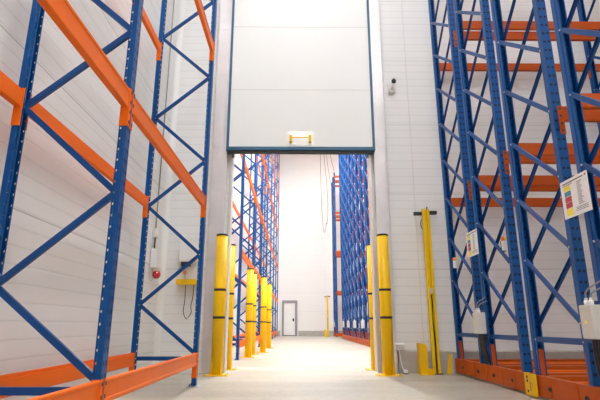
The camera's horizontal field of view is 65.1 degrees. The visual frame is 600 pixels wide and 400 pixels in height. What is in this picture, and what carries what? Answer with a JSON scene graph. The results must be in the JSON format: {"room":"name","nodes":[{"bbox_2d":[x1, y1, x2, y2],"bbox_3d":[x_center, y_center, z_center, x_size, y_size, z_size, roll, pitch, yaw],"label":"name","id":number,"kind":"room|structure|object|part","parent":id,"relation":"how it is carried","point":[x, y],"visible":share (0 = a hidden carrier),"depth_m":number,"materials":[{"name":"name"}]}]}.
{"room":"warehouse","nodes":[
{"label":"warehouse","id":0,"kind":"room"},
{"bbox_2d":[0,0,266,399],"bbox_3d":[-2.563,-2.608,14.900,0.300,14.200,41.500,0,-15,0],"label":"wall","id":1,"kind":"structure","parent":0,"point":[62,288],"depth_m":5.00,"materials":[{"name":"white metal"}]},
{"bbox_2d":[150,0,174,280],"bbox_3d":[-2.285,-2.849,8.509,0.148,8.520,0.220,0,-15,0],"label":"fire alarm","id":2,"kind":"object","parent":1,"relation":"attached to","point":[155,253],"visible":1,"depth_m":7.53,"materials":[{"name":"plastic"}]},
{"bbox_3d":[-2.344,1.179,7.428,0.030,0.180,0.080,0,-15,0],"label":"plate","id":3,"kind":"part","parent":2,"relation":"part of","materials":[{"name":"grey plastic"}]},
{"bbox_2d":[153,271,160,278],"bbox_3d":[-2.274,1.183,7.448,0.126,0.132,0.126,0,-15,0],"label":"lamp","id":4,"kind":"object","parent":2,"relation":"attached to","point":[156,274],"depth_m":7.41,"materials":[{"name":"red plastic"}]},
{"bbox_2d":[265,154,368,335],"bbox_3d":[3.265,2.776,35.145,12.300,14.200,0.300,0,-15,0],"label":"wall","id":5,"kind":"structure","parent":0,"point":[304,256],"depth_m":34.93,"materials":[{"name":"white paint"}]},
{"bbox_2d":[282,300,296,335],"bbox_3d":[-0.733,8.382,33.383,1.100,2.460,0.179,0,-15,0],"label":"door","id":6,"kind":"structure","parent":5,"relation":"in","point":[289,307],"depth_m":33.37,"materials":[{"name":"white plastic"}]},
{"bbox_2d":[271,331,368,335],"bbox_3d":[3.267,9.410,33.164,11.700,0.360,0.120,0,-15,0],"label":"baseboard","id":7,"kind":"structure","parent":5,"relation":"attached to","point":[300,333],"depth_m":33.08,"materials":[{"name":"concrete"}]},
{"bbox_2d":[114,336,551,399],"bbox_3d":[3.437,4.411,13.085,12.300,0.300,42.100,0,-15,0],"label":"floor","id":8,"kind":"structure","parent":0,"point":[294,367],"depth_m":6.34,"materials":[{"name":"concrete"}]},
{"bbox_2d":[0,0,216,399],"bbox_3d":[-1.712,-3.754,4.381,0.940,11.008,6.335,0,-15,0],"label":"rack","id":9,"kind":"object","parent":8,"relation":"on","point":[36,382],"visible":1,"depth_m":3.61,"materials":[{"name":"orange metal"}]},
{"bbox_2d":[203,233,229,375],"bbox_3d":[-1.283,1.629,7.493,0.370,2.203,0.250,0,-15,0],"label":"bollard","id":10,"kind":"object","parent":8,"relation":"on","point":[217,348],"visible":1,"depth_m":7.40,"materials":[{"name":"yellow paint"}]},
{"bbox_3d":[-1.283,2.687,7.211,0.370,0.014,0.250,0,-15,0],"label":"plate","id":11,"kind":"part","parent":10,"relation":"part of","materials":[{"name":"yellow paint"}]},
{"bbox_3d":[-1.283,1.642,7.489,0.188,2.153,0.188,0,-15,0],"label":"post","id":12,"kind":"part","parent":10,"relation":"part of","materials":[{"name":"yellow paint"}]},
{"bbox_2d":[227,244,236,369],"bbox_3d":[-1.286,1.883,8.450,0.370,2.203,0.250,0,-15,0],"label":"bollard","id":13,"kind":"object","parent":8,"relation":"on","point":[233,246],"visible":0.47,"depth_m":8.37,"materials":[{"name":"yellow metal"}]},
{"bbox_2d":[240,268,254,357],"bbox_3d":[-1.242,2.741,11.523,0.344,2.126,0.232,0,-15,0],"label":"bollard","id":14,"kind":"object","parent":8,"relation":"on","point":[250,271],"visible":0.99,"depth_m":11.44,"materials":[{"name":"yellow"}]},
{"bbox_3d":[-1.242,2.753,11.520,0.175,2.078,0.175,0,-15,0],"label":"post","id":15,"kind":"part","parent":14,"relation":"part of","materials":[{"name":"yellow metal"}]},
{"bbox_2d":[252,273,258,354],"bbox_3d":[-1.256,3.011,12.537,0.344,2.126,0.232,0,-15,0],"label":"bollard","id":16,"kind":"object","parent":8,"relation":"on","point":[255,274],"visible":0.51,"depth_m":12.46,"materials":[{"name":"yellow"}]},
{"bbox_3d":[-1.256,3.023,12.534,0.175,2.078,0.175,0,-15,0],"label":"post","id":17,"kind":"part","parent":16,"relation":"part of","materials":[{"name":"yellow metal"}]},
{"bbox_2d":[232,154,279,360],"bbox_3d":[-1.867,-0.174,22.899,0.940,13.608,22.570,0,-15,0],"label":"rack","id":18,"kind":"object","parent":8,"relation":"on","point":[240,342],"visible":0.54,"depth_m":18.01,"materials":[{"name":"blue metal"}]},
{"bbox_2d":[256,276,268,352],"bbox_3d":[-1.049,3.268,13.506,0.344,2.126,0.232,0,-15,0],"label":"bollard","id":19,"kind":"object","parent":8,"relation":"on","point":[263,312],"visible":1,"depth_m":13.43,"materials":[{"name":"yellow metal"}]},
{"bbox_3d":[-1.049,3.280,13.502,0.175,2.078,0.175,0,-15,0],"label":"post","id":20,"kind":"part","parent":19,"relation":"part of","materials":[{"name":"yellow paint"}]},
{"bbox_2d":[266,284,271,347],"bbox_3d":[-1.050,3.911,15.922,0.344,2.126,0.232,0,-15,0],"label":"bollard","id":21,"kind":"object","parent":8,"relation":"on","point":[269,286],"visible":0.87,"depth_m":15.85,"materials":[{"name":"yellow"}]},
{"bbox_2d":[324,296,329,336],"bbox_3d":[1.862,7.794,31.677,0.400,2.720,0.110,0,-15,0],"label":"barrier post","id":22,"kind":"object","parent":8,"relation":"on","point":[324,296],"visible":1,"depth_m":31.62,"materials":[{"name":"yellow metal"}]},
{"bbox_2d":[331,173,368,336],"bbox_3d":[5.240,3.696,32.279,6.110,10.950,2.390,0,-15,0],"label":"rack","id":23,"kind":"object","parent":8,"relation":"on","point":[336,254],"visible":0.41,"depth_m":31.87,"materials":[{"name":"blue metal"}]},
{"bbox_2d":[338,155,369,339],"bbox_3d":[5.290,2.115,26.336,6.110,10.950,2.390,0,-15,0],"label":"rack","id":24,"kind":"object","parent":8,"relation":"on","point":[341,185],"visible":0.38,"depth_m":26.30,"materials":[{"name":"blue metal"}]},
{"bbox_2d":[343,155,369,340],"bbox_3d":[5.311,1.466,23.897,6.110,10.950,2.390,0,-15,0],"label":"rack","id":25,"kind":"object","parent":8,"relation":"on","point":[345,164],"visible":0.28,"depth_m":23.74,"materials":[{"name":"blue metal"}]},
{"bbox_2d":[348,155,369,343],"bbox_3d":[5.332,0.818,21.459,6.110,10.950,2.390,0,-15,0],"label":"rack","id":26,"kind":"object","parent":8,"relation":"on","point":[352,199],"visible":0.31,"depth_m":21.18,"materials":[{"name":"blue metal"}]},
{"bbox_2d":[355,155,369,346],"bbox_3d":[5.353,0.170,19.021,6.110,10.950,2.390,0,-15,0],"label":"rack","id":27,"kind":"object","parent":8,"relation":"on","point":[362,261],"visible":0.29,"depth_m":18.61,"materials":[{"name":"blue metal"}]},
{"bbox_2d":[363,155,369,341],"bbox_3d":[5.373,-0.479,16.583,6.110,10.950,2.390,0,-15,0],"label":"rack","id":28,"kind":"object","parent":8,"relation":"on","point":[364,156],"visible":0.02,"depth_m":17.51,"materials":[{"name":"blue metal"}]},
{"bbox_2d":[365,243,374,369],"bbox_3d":[1.329,1.879,8.432,0.370,2.203,0.250,0,-15,0],"label":"bollard","id":29,"kind":"object","parent":8,"relation":"on","point":[368,245],"visible":0.36,"depth_m":8.36,"materials":[{"name":"yellow metal"}]},
{"bbox_2d":[375,233,401,375],"bbox_3d":[1.362,1.629,7.494,0.370,2.203,0.250,0,-15,0],"label":"bollard","id":30,"kind":"object","parent":8,"relation":"on","point":[387,347],"visible":1,"depth_m":7.40,"materials":[{"name":"yellow"}]},
{"bbox_3d":[1.362,1.642,7.491,0.188,2.153,0.188,0,-15,0],"label":"post","id":31,"kind":"part","parent":30,"relation":"part of","materials":[{"name":"yellow paint"}]},
{"bbox_3d":[1.362,2.687,7.213,0.370,0.014,0.250,0,-15,0],"label":"plate","id":32,"kind":"part","parent":30,"relation":"part of","materials":[{"name":"yellow paint"}]},
{"bbox_2d":[416,343,434,374],"bbox_3d":[1.978,2.502,7.415,0.196,0.475,0.255,0,-15,0],"label":"guard","id":33,"kind":"object","parent":8,"relation":"on","point":[422,355],"visible":1,"depth_m":7.36,"materials":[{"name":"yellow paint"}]},
{"bbox_2d":[413,207,442,374],"bbox_3d":[2.160,1.435,7.770,0.400,2.720,0.110,0,-15,0],"label":"barrier post","id":34,"kind":"object","parent":8,"relation":"on","point":[425,213],"visible":1,"depth_m":7.74,"materials":[{"name":"yellow metal"}]},
{"bbox_2d":[447,354,453,373],"bbox_3d":[2.400,2.621,7.521,0.120,0.300,0.055,0,-15,0],"label":"bollard","id":35,"kind":"object","parent":8,"relation":"on","point":[450,369],"visible":1,"depth_m":7.50,"materials":[{"name":"yellow paint"}]},
{"bbox_2d":[428,0,599,391],"bbox_3d":[5.448,-2.820,7.781,6.110,10.950,2.390,0,-15,0],"label":"rack","id":36,"kind":"object","parent":8,"relation":"on","point":[506,372],"visible":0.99,"depth_m":7.00,"materials":[{"name":"blue metal"}]},
{"bbox_3d":[2.517,1.699,6.487,0.016,0.350,0.390,0,-15,0],"label":"mounting plate","id":37,"kind":"part","parent":36,"relation":"part of","materials":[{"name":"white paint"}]},
{"bbox_3d":[5.487,2.484,7.033,5.876,0.115,0.060,0,-15,0],"label":"deck rail","id":38,"kind":"part","parent":36,"relation":"part of","materials":[{"name":"orange metal"}]},
{"bbox_3d":[5.498,2.150,5.777,5.876,0.115,0.060,0,-15,0],"label":"deck rail","id":39,"kind":"part","parent":36,"relation":"part of","materials":[{"name":"orange metal"}]},
{"bbox_2d":[490,0,599,399],"bbox_3d":[5.469,-3.461,5.370,6.110,10.950,2.490,0,-15,0],"label":"rack","id":40,"kind":"object","parent":8,"relation":"on","point":[578,193],"visible":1,"depth_m":4.67,"materials":[{"name":"blue metal"}]},
{"bbox_3d":[2.538,1.045,4.028,0.016,0.350,0.390,0,-15,0],"label":"mounting plate","id":41,"kind":"part","parent":40,"relation":"part of","materials":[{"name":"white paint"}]},
{"bbox_2d":[159,0,599,372],"bbox_3d":[3.482,-4.022,9.585,11.700,14.200,0.300,0,-15,0],"label":"wall","id":42,"kind":"structure","parent":0,"point":[415,181],"depth_m":8.44,"materials":[{"name":"white metal"}]},
{"bbox_2d":[152,0,185,364],"bbox_3d":[-2.321,-4.084,9.350,0.090,14.200,0.090,0,-15,0],"label":"trim","id":43,"kind":"structure","parent":42,"relation":"attached to","point":[169,178],"depth_m":8.29,"materials":[{"name":"white metal"}]},
{"bbox_2d":[176,237,199,318],"bbox_3d":[-1.883,1.301,7.878,0.345,1.364,0.175,0,-15,0],"label":"electrical box","id":44,"kind":"object","parent":42,"relation":"attached to","point":[188,276],"visible":0.88,"depth_m":7.92,"materials":[{"name":"white plastic"}]},
{"bbox_2d":[176,279,196,284],"bbox_3d":[-1.883,1.373,7.858,0.345,0.085,0.175,0,-15,0],"label":"tray","id":45,"kind":"object","parent":44,"relation":"on","point":[178,281],"depth_m":7.78,"materials":[{"name":"yellow paint"}]},
{"bbox_3d":[-1.879,1.220,7.974,0.335,0.340,0.030,0,-15,0],"label":"panel","id":46,"kind":"part","parent":44,"relation":"part of","materials":[{"name":"white plastic"}]},
{"bbox_2d":[223,154,234,372],"bbox_3d":[-1.242,0.935,8.223,0.050,3.920,0.365,0,-15,0],"label":"door frame","id":47,"kind":"structure","parent":42,"relation":"attached to","point":[231,170],"depth_m":8.16,"materials":[{"name":"white metal"}]},
{"bbox_2d":[201,0,397,373],"bbox_3d":[-0.007,-2.314,8.807,3.161,10.500,0.263,0,-15,0],"label":"door","id":48,"kind":"structure","parent":42,"relation":"in","point":[300,73],"depth_m":8.70,"materials":[{"name":"white metal"}]},
{"bbox_3d":[0.005,-1.107,8.442,0.480,0.270,0.008,0,-15,0],"label":"kick plate","id":49,"kind":"part","parent":48,"relation":"part of","materials":[{"name":"metal"}]},
{"bbox_3d":[0.008,-1.090,8.390,0.393,0.130,0.085,0,-15,0],"label":"handle","id":50,"kind":"part","parent":48,"relation":"part of","materials":[{"name":"yellow paint"}]},
{"bbox_3d":[0.015,-0.908,8.422,2.660,0.065,0.100,0,-15,0],"label":"rail","id":51,"kind":"part","parent":48,"relation":"part of","materials":[{"name":"blue metal"}]},
{"bbox_2d":[367,155,380,372],"bbox_3d":[1.278,0.940,8.243,0.050,3.920,0.365,0,-15,0],"label":"door frame","id":52,"kind":"structure","parent":42,"relation":"attached to","point":[369,160],"depth_m":8.10,"materials":[{"name":"white metal"}]},
{"bbox_2d":[388,78,395,93],"bbox_3d":[1.730,-2.146,8.827,0.132,0.245,0.172,0,-15,0],"label":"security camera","id":53,"kind":"object","parent":42,"relation":"attached to","point":[391,90],"visible":1,"depth_m":8.82,"materials":[{"name":"grey plastic"}]},
{"bbox_2d":[397,350,584,373],"bbox_3d":[5.464,2.624,7.632,7.740,0.352,0.090,0,-15,0],"label":"baseboard","id":54,"kind":"structure","parent":42,"relation":"attached to","point":[408,357],"depth_m":7.59,"materials":[{"name":"concrete"}]},
{"bbox_2d":[395,344,408,373],"bbox_3d":[1.624,2.545,7.543,0.169,0.452,0.240,0,-15,0],"label":"box","id":55,"kind":"object","parent":54,"relation":"on","point":[398,347],"visible":1,"depth_m":7.59,"materials":[{"name":"white plastic"}]},
{"bbox_3d":[1.620,2.380,7.604,0.140,0.080,0.010,0,-15,0],"label":"lid","id":56,"kind":"part","parent":55,"relation":"part of","materials":[{"name":"grey plastic"}]},
{"bbox_3d":[3.437,-9.602,16.811,12.300,0.300,42.100,0,-15,0],"label":"ceiling","id":57,"kind":"structure","parent":0,"visible":0},
{"bbox_2d":[320,155,326,232],"bbox_3d":[1.486,-1.751,30.487,0.374,7.845,0.028,0,-15,0],"label":"hanging cable","id":58,"kind":"object","parent":57,"relation":"hanging from","point":[320,155],"visible":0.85,"depth_m":30.04,"materials":[{"name":"black plastic"}]}
]}

